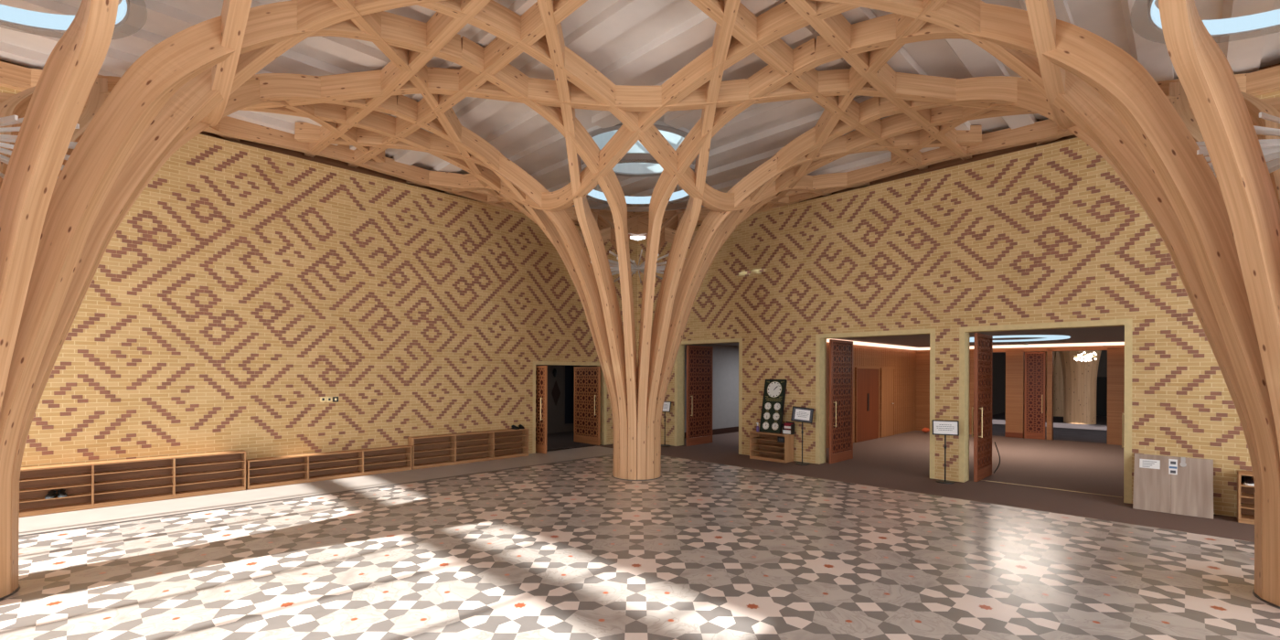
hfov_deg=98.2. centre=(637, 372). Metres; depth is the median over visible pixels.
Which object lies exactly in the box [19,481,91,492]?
shelf
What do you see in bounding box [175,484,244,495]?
shelf
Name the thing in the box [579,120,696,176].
rooflight
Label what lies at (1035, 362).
lattice door
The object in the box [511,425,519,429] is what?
shoe
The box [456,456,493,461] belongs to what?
shelf
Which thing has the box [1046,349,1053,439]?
pier
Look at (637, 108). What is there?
roof beams
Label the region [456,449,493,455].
shelf
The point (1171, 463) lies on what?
sign
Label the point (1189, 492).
cabinet
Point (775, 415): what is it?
clock
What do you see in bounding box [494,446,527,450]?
shelf
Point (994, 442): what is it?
cable
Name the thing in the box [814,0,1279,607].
column
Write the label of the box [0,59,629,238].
wall
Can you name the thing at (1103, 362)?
wall
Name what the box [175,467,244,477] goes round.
shelf
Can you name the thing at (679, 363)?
trim
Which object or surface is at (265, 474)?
shelf
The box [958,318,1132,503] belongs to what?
trim
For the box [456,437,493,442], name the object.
shelf
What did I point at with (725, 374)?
wall
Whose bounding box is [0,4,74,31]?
skylight
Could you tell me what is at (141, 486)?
shelf
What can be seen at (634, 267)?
fitting
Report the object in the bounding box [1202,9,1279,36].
skylight
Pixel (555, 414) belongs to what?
wall
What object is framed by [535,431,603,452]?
floor
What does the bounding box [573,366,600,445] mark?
lattice door
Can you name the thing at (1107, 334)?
ceiling
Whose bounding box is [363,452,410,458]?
shelf
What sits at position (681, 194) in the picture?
lamp
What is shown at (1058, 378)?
column
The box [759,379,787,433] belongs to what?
board
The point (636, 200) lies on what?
skylight
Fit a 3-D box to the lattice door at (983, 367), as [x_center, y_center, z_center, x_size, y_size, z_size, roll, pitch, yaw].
[6.389,0.613,10.223,1.069,2.644,0.170,0,0,-45]
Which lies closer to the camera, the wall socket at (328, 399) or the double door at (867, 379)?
the wall socket at (328, 399)
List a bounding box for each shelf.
[19,472,91,481]
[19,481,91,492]
[19,491,91,502]
[19,501,91,513]
[94,465,173,475]
[94,474,173,484]
[94,483,172,494]
[94,492,172,504]
[175,458,244,468]
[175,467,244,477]
[175,476,244,486]
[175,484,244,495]
[249,461,307,469]
[249,469,307,478]
[249,477,307,486]
[309,457,362,464]
[309,463,362,471]
[309,470,362,479]
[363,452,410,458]
[363,458,410,465]
[363,465,410,472]
[414,440,455,446]
[414,447,455,452]
[414,453,454,459]
[414,460,455,467]
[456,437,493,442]
[456,443,493,448]
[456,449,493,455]
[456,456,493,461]
[494,434,527,438]
[494,440,527,445]
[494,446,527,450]
[494,451,527,457]
[750,437,777,441]
[750,448,784,454]
[750,454,784,460]
[751,442,784,447]
[1240,481,1254,487]
[1240,492,1254,498]
[1240,502,1254,509]
[1240,513,1254,521]
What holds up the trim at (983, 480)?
on the floor at (1093, 468)
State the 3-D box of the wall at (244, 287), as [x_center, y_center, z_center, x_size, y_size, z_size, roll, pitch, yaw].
[-5.638,-0.930,10.134,0.308,5.632,15.654,0,0,45]
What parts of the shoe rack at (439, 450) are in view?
panel, panel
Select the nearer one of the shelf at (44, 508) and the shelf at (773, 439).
the shelf at (44, 508)
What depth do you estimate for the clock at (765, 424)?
12.36 m
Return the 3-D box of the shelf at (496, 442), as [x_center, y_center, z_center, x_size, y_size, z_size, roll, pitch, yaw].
[-2.891,1.566,12.477,0.217,0.012,0.866,0,0,45]
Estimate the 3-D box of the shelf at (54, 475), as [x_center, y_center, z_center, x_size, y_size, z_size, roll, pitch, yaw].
[-8.018,1.408,7.350,0.217,0.012,1.109,0,0,45]
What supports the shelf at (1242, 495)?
attached to the shoe rack at (1245, 494)
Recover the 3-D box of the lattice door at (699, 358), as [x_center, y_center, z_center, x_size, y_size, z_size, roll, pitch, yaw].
[1.685,0.594,14.928,1.069,2.644,0.169,0,0,-45]
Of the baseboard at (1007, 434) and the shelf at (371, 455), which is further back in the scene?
the baseboard at (1007, 434)
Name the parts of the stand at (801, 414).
sign frame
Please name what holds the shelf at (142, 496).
attached to the shoe rack at (102, 484)
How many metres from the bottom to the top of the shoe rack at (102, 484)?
0.620 m
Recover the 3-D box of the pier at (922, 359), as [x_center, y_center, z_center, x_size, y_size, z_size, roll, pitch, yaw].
[10.242,0.620,18.142,0.191,2.663,2.058,0,0,-45]
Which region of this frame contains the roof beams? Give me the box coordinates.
[0,0,1279,246]
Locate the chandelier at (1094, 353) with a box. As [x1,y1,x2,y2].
[1073,352,1097,362]
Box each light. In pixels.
[826,338,918,350]
[918,341,1124,350]
[969,334,1070,341]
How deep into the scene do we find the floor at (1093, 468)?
10.19 m
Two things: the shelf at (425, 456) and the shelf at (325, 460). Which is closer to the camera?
the shelf at (325, 460)
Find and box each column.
[0,0,462,599]
[294,0,981,480]
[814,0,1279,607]
[1044,346,1063,416]
[1057,345,1101,424]
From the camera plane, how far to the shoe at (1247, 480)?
7.21 m
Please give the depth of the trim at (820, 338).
11.66 m
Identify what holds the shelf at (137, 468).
attached to the shoe rack at (102, 484)
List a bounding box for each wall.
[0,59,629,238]
[0,85,638,467]
[535,364,588,433]
[637,90,1279,517]
[645,63,1279,238]
[684,343,738,432]
[826,341,1005,447]
[1011,344,1124,376]
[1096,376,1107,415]
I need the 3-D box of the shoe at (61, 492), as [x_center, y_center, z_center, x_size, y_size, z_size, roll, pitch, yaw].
[-7.832,1.631,7.542,0.219,0.091,0.088,0,0,39]
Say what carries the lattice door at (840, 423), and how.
in the wall at (1052, 232)
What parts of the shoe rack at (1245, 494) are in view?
panel, panel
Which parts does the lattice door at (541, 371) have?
backing panel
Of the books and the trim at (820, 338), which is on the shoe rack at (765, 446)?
the books
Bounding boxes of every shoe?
[44,489,56,499]
[56,488,66,497]
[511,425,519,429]
[1241,475,1254,485]
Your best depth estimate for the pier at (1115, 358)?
15.16 m
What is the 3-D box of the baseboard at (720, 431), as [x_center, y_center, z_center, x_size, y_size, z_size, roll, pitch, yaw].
[3.701,1.838,18.549,0.029,0.172,8.858,0,0,45]
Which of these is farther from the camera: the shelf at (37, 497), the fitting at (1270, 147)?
the shelf at (37, 497)
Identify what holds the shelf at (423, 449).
attached to the shoe rack at (439, 450)
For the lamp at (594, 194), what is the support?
hanging from the column at (636, 391)
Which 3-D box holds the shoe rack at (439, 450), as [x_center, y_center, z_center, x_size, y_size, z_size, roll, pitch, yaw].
[-3.518,1.584,11.855,2.679,0.620,0.239,0,0,-45]
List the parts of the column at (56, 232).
plate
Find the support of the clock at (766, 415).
on the board
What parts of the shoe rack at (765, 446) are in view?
panel, panel, panel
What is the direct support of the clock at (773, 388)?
on the board
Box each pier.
[915,351,974,434]
[1005,349,1024,437]
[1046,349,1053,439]
[1107,347,1124,445]
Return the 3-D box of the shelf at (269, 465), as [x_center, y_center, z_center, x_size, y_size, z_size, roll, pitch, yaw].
[-6.047,1.563,9.322,0.217,0.012,0.829,0,0,45]
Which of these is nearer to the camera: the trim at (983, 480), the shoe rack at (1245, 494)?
the shoe rack at (1245, 494)
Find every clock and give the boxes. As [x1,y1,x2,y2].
[762,421,768,429]
[763,412,769,419]
[764,402,771,409]
[767,381,781,397]
[771,422,778,430]
[772,412,779,420]
[773,403,780,410]
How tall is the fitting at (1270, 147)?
0.216 m
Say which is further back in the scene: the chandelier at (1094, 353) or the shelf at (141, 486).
the chandelier at (1094, 353)
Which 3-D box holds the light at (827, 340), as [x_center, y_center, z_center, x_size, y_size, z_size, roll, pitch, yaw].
[6.442,-0.823,15.683,0.153,0.076,8.285,0,0,45]
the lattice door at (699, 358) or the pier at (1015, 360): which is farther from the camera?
the pier at (1015, 360)
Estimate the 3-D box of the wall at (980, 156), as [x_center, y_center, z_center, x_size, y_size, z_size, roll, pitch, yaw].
[5.821,-3.937,10.297,0.156,0.859,15.654,0,0,-45]
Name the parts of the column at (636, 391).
plate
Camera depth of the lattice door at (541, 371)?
13.18 m
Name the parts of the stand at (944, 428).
sign frame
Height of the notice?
0.120 m
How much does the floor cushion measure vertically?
0.160 m
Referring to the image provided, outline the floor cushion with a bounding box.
[921,427,929,432]
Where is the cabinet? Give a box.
[1132,453,1213,519]
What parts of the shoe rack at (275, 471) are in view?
panel, panel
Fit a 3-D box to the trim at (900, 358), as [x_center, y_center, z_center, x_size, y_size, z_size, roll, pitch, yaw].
[6.530,0.609,15.880,8.504,2.654,0.008,0,0,-45]
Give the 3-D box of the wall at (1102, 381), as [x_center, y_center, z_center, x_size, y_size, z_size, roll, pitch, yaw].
[28.383,1.119,19.247,26.153,1.814,0.076,0,0,45]
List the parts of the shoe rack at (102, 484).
panel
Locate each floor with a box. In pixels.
[0,455,1279,639]
[18,412,1254,542]
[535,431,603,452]
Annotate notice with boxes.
[777,436,784,442]
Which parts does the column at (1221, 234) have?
plate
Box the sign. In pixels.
[1170,460,1175,473]
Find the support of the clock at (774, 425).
on the board
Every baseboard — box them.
[684,426,738,437]
[1004,431,1023,437]
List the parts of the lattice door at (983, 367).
door handle, backing panel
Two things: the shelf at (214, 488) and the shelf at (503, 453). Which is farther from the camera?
the shelf at (503, 453)
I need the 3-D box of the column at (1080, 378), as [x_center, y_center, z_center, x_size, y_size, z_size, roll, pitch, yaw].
[17.461,-0.847,21.862,2.465,5.655,2.465,0,0,0]
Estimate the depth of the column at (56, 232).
4.74 m
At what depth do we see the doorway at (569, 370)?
17.92 m
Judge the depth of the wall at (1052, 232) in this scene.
9.76 m
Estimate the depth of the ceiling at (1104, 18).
7.29 m
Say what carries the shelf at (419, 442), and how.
attached to the shoe rack at (439, 450)
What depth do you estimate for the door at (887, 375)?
16.92 m
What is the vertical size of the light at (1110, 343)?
0.076 m
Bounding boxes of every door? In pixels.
[535,365,547,453]
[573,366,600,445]
[685,345,713,446]
[828,339,853,463]
[854,367,879,442]
[879,367,894,437]
[971,332,992,481]
[1024,352,1045,439]
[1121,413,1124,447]
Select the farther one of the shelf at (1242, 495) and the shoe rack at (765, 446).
the shoe rack at (765, 446)
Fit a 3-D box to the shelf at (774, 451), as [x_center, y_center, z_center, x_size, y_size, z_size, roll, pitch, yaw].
[2.964,1.732,12.249,0.844,0.012,0.341,0,0,45]
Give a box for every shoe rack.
[19,449,245,517]
[245,445,412,490]
[407,427,529,469]
[749,430,793,462]
[1237,469,1254,524]
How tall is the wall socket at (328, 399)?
0.090 m
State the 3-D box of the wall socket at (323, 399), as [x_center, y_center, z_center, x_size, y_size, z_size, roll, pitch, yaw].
[-5.626,0.472,9.929,0.090,0.090,0.013,0,0,-45]
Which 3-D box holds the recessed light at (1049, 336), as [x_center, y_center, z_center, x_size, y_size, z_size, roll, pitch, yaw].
[9.183,-0.843,13.672,2.367,0.030,2.367,0,0,0]
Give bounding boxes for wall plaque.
[551,381,560,405]
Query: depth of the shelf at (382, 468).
10.59 m
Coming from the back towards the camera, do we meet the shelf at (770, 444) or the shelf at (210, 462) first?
the shelf at (770, 444)
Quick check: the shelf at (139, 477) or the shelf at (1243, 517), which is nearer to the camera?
the shelf at (1243, 517)
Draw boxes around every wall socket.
[320,396,326,402]
[326,396,331,402]
[332,396,338,402]
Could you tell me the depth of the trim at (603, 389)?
14.27 m
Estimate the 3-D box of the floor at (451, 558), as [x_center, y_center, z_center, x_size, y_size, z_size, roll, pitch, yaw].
[0.127,1.910,3.423,20.012,0.001,20.012,0,0,0]
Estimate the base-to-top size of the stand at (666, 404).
1.170 m
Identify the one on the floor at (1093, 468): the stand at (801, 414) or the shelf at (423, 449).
the stand at (801, 414)
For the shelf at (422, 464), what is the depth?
11.22 m
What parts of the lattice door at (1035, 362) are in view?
backing panel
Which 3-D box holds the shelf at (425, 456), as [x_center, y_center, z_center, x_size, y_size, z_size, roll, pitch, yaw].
[-4.146,1.698,11.223,0.217,0.012,0.853,0,0,45]
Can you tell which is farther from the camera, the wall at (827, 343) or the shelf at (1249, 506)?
the wall at (827, 343)
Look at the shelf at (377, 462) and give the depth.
10.59 m
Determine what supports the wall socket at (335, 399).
attached to the wall at (244, 287)
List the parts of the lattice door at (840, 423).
door handle, backing panel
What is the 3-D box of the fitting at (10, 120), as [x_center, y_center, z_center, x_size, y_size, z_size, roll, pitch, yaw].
[-5.719,-1.971,4.543,2.134,0.216,2.134,0,0,0]
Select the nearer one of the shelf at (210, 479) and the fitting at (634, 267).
the shelf at (210, 479)
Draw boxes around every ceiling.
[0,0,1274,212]
[0,0,1279,210]
[709,326,1124,347]
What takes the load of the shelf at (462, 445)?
attached to the shoe rack at (439, 450)
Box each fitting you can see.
[0,115,79,178]
[590,249,685,283]
[1195,112,1279,177]
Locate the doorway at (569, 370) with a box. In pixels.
[564,365,580,425]
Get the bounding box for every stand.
[661,401,671,446]
[790,405,813,465]
[932,419,959,483]
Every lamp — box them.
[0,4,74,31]
[114,0,129,27]
[586,189,607,201]
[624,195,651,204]
[668,184,688,202]
[1147,0,1162,31]
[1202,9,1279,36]
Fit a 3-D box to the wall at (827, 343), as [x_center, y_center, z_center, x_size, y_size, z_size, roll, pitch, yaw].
[11.232,-0.240,20.746,0.233,4.391,22.603,0,0,45]
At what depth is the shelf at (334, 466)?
9.97 m
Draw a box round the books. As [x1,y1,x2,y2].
[781,421,794,434]
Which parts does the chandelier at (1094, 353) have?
frame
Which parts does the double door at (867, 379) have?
handle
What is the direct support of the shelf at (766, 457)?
attached to the shoe rack at (765, 446)
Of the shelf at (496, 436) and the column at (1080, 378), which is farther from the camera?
the column at (1080, 378)
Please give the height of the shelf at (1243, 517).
0.012 m
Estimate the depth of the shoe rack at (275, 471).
9.87 m
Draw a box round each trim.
[532,361,607,453]
[674,338,742,454]
[815,328,935,479]
[826,344,916,447]
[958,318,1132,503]
[982,480,1120,497]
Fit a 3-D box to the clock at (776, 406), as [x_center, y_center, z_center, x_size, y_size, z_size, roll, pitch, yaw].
[3.097,0.742,12.253,0.168,0.166,0.038,0,0,45]
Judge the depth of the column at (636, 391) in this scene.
9.24 m
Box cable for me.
[993,441,1000,473]
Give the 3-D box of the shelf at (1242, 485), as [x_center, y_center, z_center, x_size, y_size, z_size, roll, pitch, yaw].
[8.338,1.461,6.889,0.341,0.012,1.138,0,0,-45]
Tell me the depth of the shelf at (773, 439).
12.38 m
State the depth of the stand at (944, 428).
9.79 m
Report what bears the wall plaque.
attached to the wall at (555, 414)
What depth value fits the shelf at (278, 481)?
9.31 m
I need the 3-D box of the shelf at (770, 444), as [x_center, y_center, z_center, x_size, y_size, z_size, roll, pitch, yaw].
[2.964,1.599,12.249,0.844,0.012,0.341,0,0,45]
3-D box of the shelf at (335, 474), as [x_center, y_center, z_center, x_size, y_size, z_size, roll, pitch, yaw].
[-5.430,1.830,9.940,0.871,0.012,0.217,0,0,-45]

